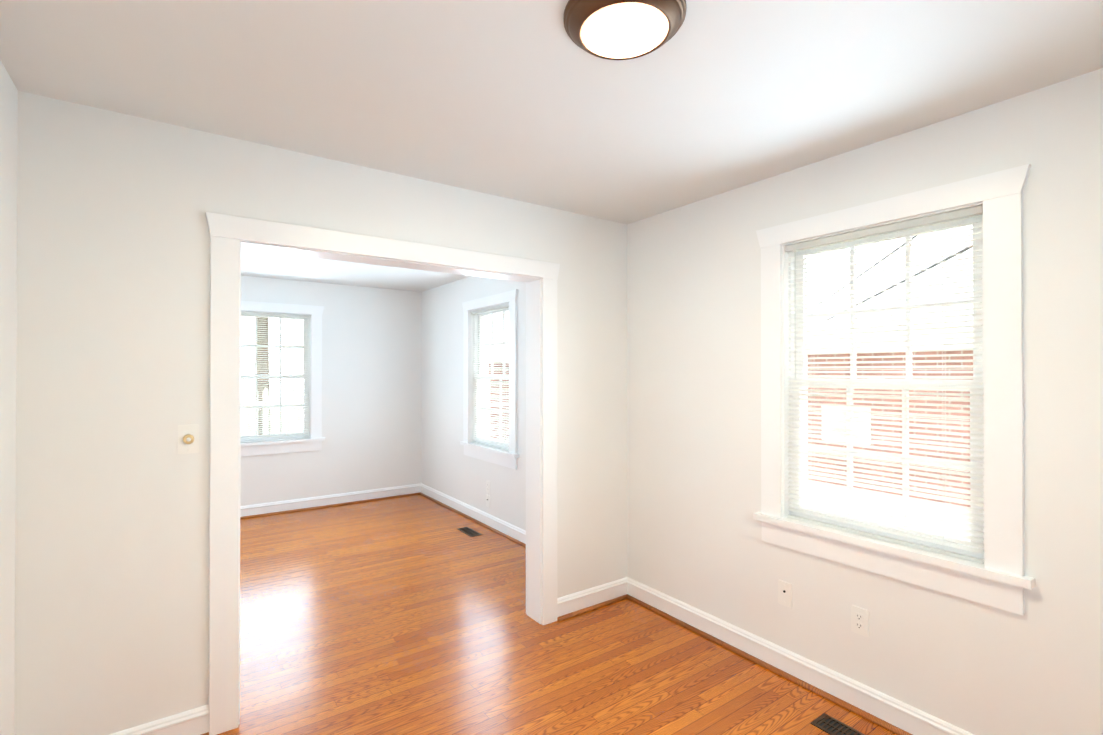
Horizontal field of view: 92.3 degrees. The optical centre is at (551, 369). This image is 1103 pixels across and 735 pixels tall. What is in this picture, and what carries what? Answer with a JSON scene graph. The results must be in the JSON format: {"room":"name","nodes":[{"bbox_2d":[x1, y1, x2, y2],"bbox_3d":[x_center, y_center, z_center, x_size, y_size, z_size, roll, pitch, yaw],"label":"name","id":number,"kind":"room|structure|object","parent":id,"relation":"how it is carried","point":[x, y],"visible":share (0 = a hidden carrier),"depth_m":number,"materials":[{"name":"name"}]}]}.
{"room":"empty dining room","nodes":[
{"label":"empty dining room","id":0,"kind":"room"},
{"bbox_2d":[0,60,17,734],"bbox_3d":[-1.003,0.288,0.502,0.150,2.560,3.130,0,0,-35],"label":"wall","id":1,"kind":"structure","parent":0,"point":[8,186],"depth_m":1.74,"materials":[{"name":"paint"}]},
{"bbox_2d":[14,91,626,734],"bbox_3d":[-0.946,0.250,2.552,3.430,2.460,0.150,0,0,-35],"label":"wall","id":2,"kind":"structure","parent":0,"point":[112,485],"depth_m":2.04,"materials":[{"name":"paint"}]},
{"bbox_2d":[109,704,208,734],"bbox_3d":[-1.594,1.415,1.984,0.522,0.123,0.019,0,0,-35],"label":"baseboard","id":3,"kind":"structure","parent":2,"relation":"attached to","point":[195,721],"depth_m":2.07,"materials":[{"name":"paint"}]},
{"bbox_2d":[178,424,198,453],"bbox_3d":[-1.438,0.277,2.098,0.070,0.115,0.022,0,0,-35],"label":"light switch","id":4,"kind":"object","parent":2,"relation":"attached to","point":[188,439],"visible":1,"depth_m":2.10,"materials":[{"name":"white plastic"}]},
{"bbox_2d":[205,212,559,734],"bbox_3d":[-0.725,0.425,2.707,1.762,2.110,0.198,0,0,-35],"label":"door frame","id":5,"kind":"structure","parent":2,"relation":"attached to","point":[231,236],"depth_m":2.33,"materials":[{"name":"paint"}]},
{"bbox_2d":[557,577,628,621],"bbox_3d":[0.254,1.422,3.282,0.541,0.123,0.033,0,0,-35],"label":"baseboard","id":6,"kind":"structure","parent":2,"relation":"attached to","point":[568,606],"depth_m":3.28,"materials":[{"name":"paint"}]},
{"bbox_2d":[240,276,421,505],"bbox_3d":[-3.032,0.316,5.503,3.430,2.560,0.200,0,0,-35],"label":"wall","id":7,"kind":"structure","parent":0,"point":[371,381],"depth_m":5.97,"materials":[{"name":"paint"}]},
{"bbox_2d":[240,301,324,456],"bbox_3d":[-2.965,0.094,5.542,1.063,1.561,0.276,0,0,-35],"label":"window","id":8,"kind":"structure","parent":7,"relation":"in","point":[309,438],"depth_m":5.57,"materials":[{"name":"paint"}]},
{"bbox_2d":[240,483,420,518],"bbox_3d":[-2.908,1.434,5.443,3.210,0.123,0.033,0,0,-35],"label":"baseboard","id":9,"kind":"structure","parent":7,"relation":"attached to","point":[279,507],"depth_m":5.76,"materials":[{"name":"paint"}]},
{"bbox_2d":[0,0,1102,291],"bbox_3d":[-1.011,-1.034,2.825,3.630,0.150,6.920,0,0,-35],"label":"ceiling","id":10,"kind":"structure","parent":0,"point":[526,100],"depth_m":1.77,"materials":[{"name":"paint"}]},
{"bbox_2d":[563,0,686,59],"bbox_3d":[0.199,-0.936,1.451,0.332,0.061,0.332,0,0,-35],"label":"ceiling light fixture","id":11,"kind":"object","parent":10,"relation":"attached to","point":[618,29],"visible":1,"depth_m":1.41,"materials":[{"name":"white glass"}]},
{"bbox_2d":[217,494,896,734],"bbox_3d":[-1.011,1.541,2.811,3.630,0.120,6.920,0,0,-35],"label":"floor","id":12,"kind":"structure","parent":0,"point":[406,615],"depth_m":2.77,"materials":[{"name":"brown wood"}]},
{"bbox_2d":[457,527,481,536],"bbox_3d":[-0.755,1.490,4.865,0.110,0.004,0.300,0,0,-35],"label":"floor vent","id":13,"kind":"object","parent":12,"relation":"in","point":[470,532],"visible":1,"depth_m":4.86,"materials":[{"name":"metal"}]},
{"bbox_2d":[811,713,864,734],"bbox_3d":[1.212,1.475,2.117,0.110,0.004,0.300,0,0,-35],"label":"floor vent","id":14,"kind":"object","parent":12,"relation":"in","point":[828,724],"visible":1,"depth_m":2.19,"materials":[{"name":"metal"}]},
{"bbox_2d":[421,68,1102,734],"bbox_3d":[0.389,0.306,3.807,0.200,2.560,6.920,0,0,-35],"label":"wall","id":15,"kind":"structure","parent":0,"point":[693,410],"depth_m":2.31,"materials":[{"name":"paint"}]},
{"bbox_2d":[419,483,525,547],"bbox_3d":[-0.595,1.432,4.991,0.032,0.123,3.440,0,0,-35],"label":"baseboard","id":16,"kind":"structure","parent":15,"relation":"attached to","point":[513,533],"depth_m":5.16,"materials":[{"name":"paint"}]},
{"bbox_2d":[486,494,489,507],"bbox_3d":[-0.607,1.248,5.027,0.013,0.115,0.070,0,0,-35],"label":"electrical outlet","id":17,"kind":"object","parent":15,"relation":"attached to","point":[487,500],"visible":1,"depth_m":5.02,"materials":[{"name":"white plastic"}]},
{"bbox_2d":[486,481,489,493],"bbox_3d":[-0.605,1.118,5.029,0.008,0.115,0.070,0,0,-35],"label":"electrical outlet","id":18,"kind":"object","parent":15,"relation":"attached to","point":[488,487],"visible":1,"depth_m":5.02,"materials":[{"name":"white plastic"}]},
{"bbox_2d":[460,289,518,469],"bbox_3d":[-0.517,0.091,5.077,0.276,1.561,1.075,0,0,-35],"label":"window","id":19,"kind":"structure","parent":15,"relation":"in","point":[478,442],"depth_m":5.09,"materials":[{"name":"paint"}]},
{"bbox_2d":[778,580,791,607],"bbox_3d":[1.131,1.090,2.570,0.013,0.115,0.070,0,0,-35],"label":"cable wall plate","id":20,"kind":"object","parent":15,"relation":"attached to","point":[784,593],"visible":1,"depth_m":2.57,"materials":[{"name":"white plastic"}]},
{"bbox_2d":[627,578,973,734],"bbox_3d":[1.345,1.416,2.248,0.032,0.123,2.980,0,0,-35],"label":"baseboard","id":21,"kind":"structure","parent":15,"relation":"attached to","point":[912,720],"depth_m":2.49,"materials":[{"name":"paint"}]},
{"bbox_2d":[851,605,868,636],"bbox_3d":[1.332,1.088,2.289,0.008,0.115,0.070,0,0,-35],"label":"duplex electrical outlet","id":22,"kind":"object","parent":15,"relation":"attached to","point":[859,620],"visible":1,"depth_m":2.29,"materials":[{"name":"white plastic"}]},
{"bbox_2d":[753,164,1034,614],"bbox_3d":[1.435,0.076,2.315,0.276,1.561,1.062,0,0,-35],"label":"window","id":23,"kind":"structure","parent":15,"relation":"in","point":[983,563],"depth_m":2.16,"materials":[{"name":"paint"}]},
{"label":"outside","id":24,"kind":"structure","parent":0,"visible":0},
{"bbox_2d":[241,225,972,539],"bbox_3d":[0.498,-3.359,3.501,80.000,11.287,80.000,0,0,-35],"label":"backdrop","id":25,"kind":"structure","parent":24,"point":[901,244],"depth_m":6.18,"materials":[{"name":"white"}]}
]}

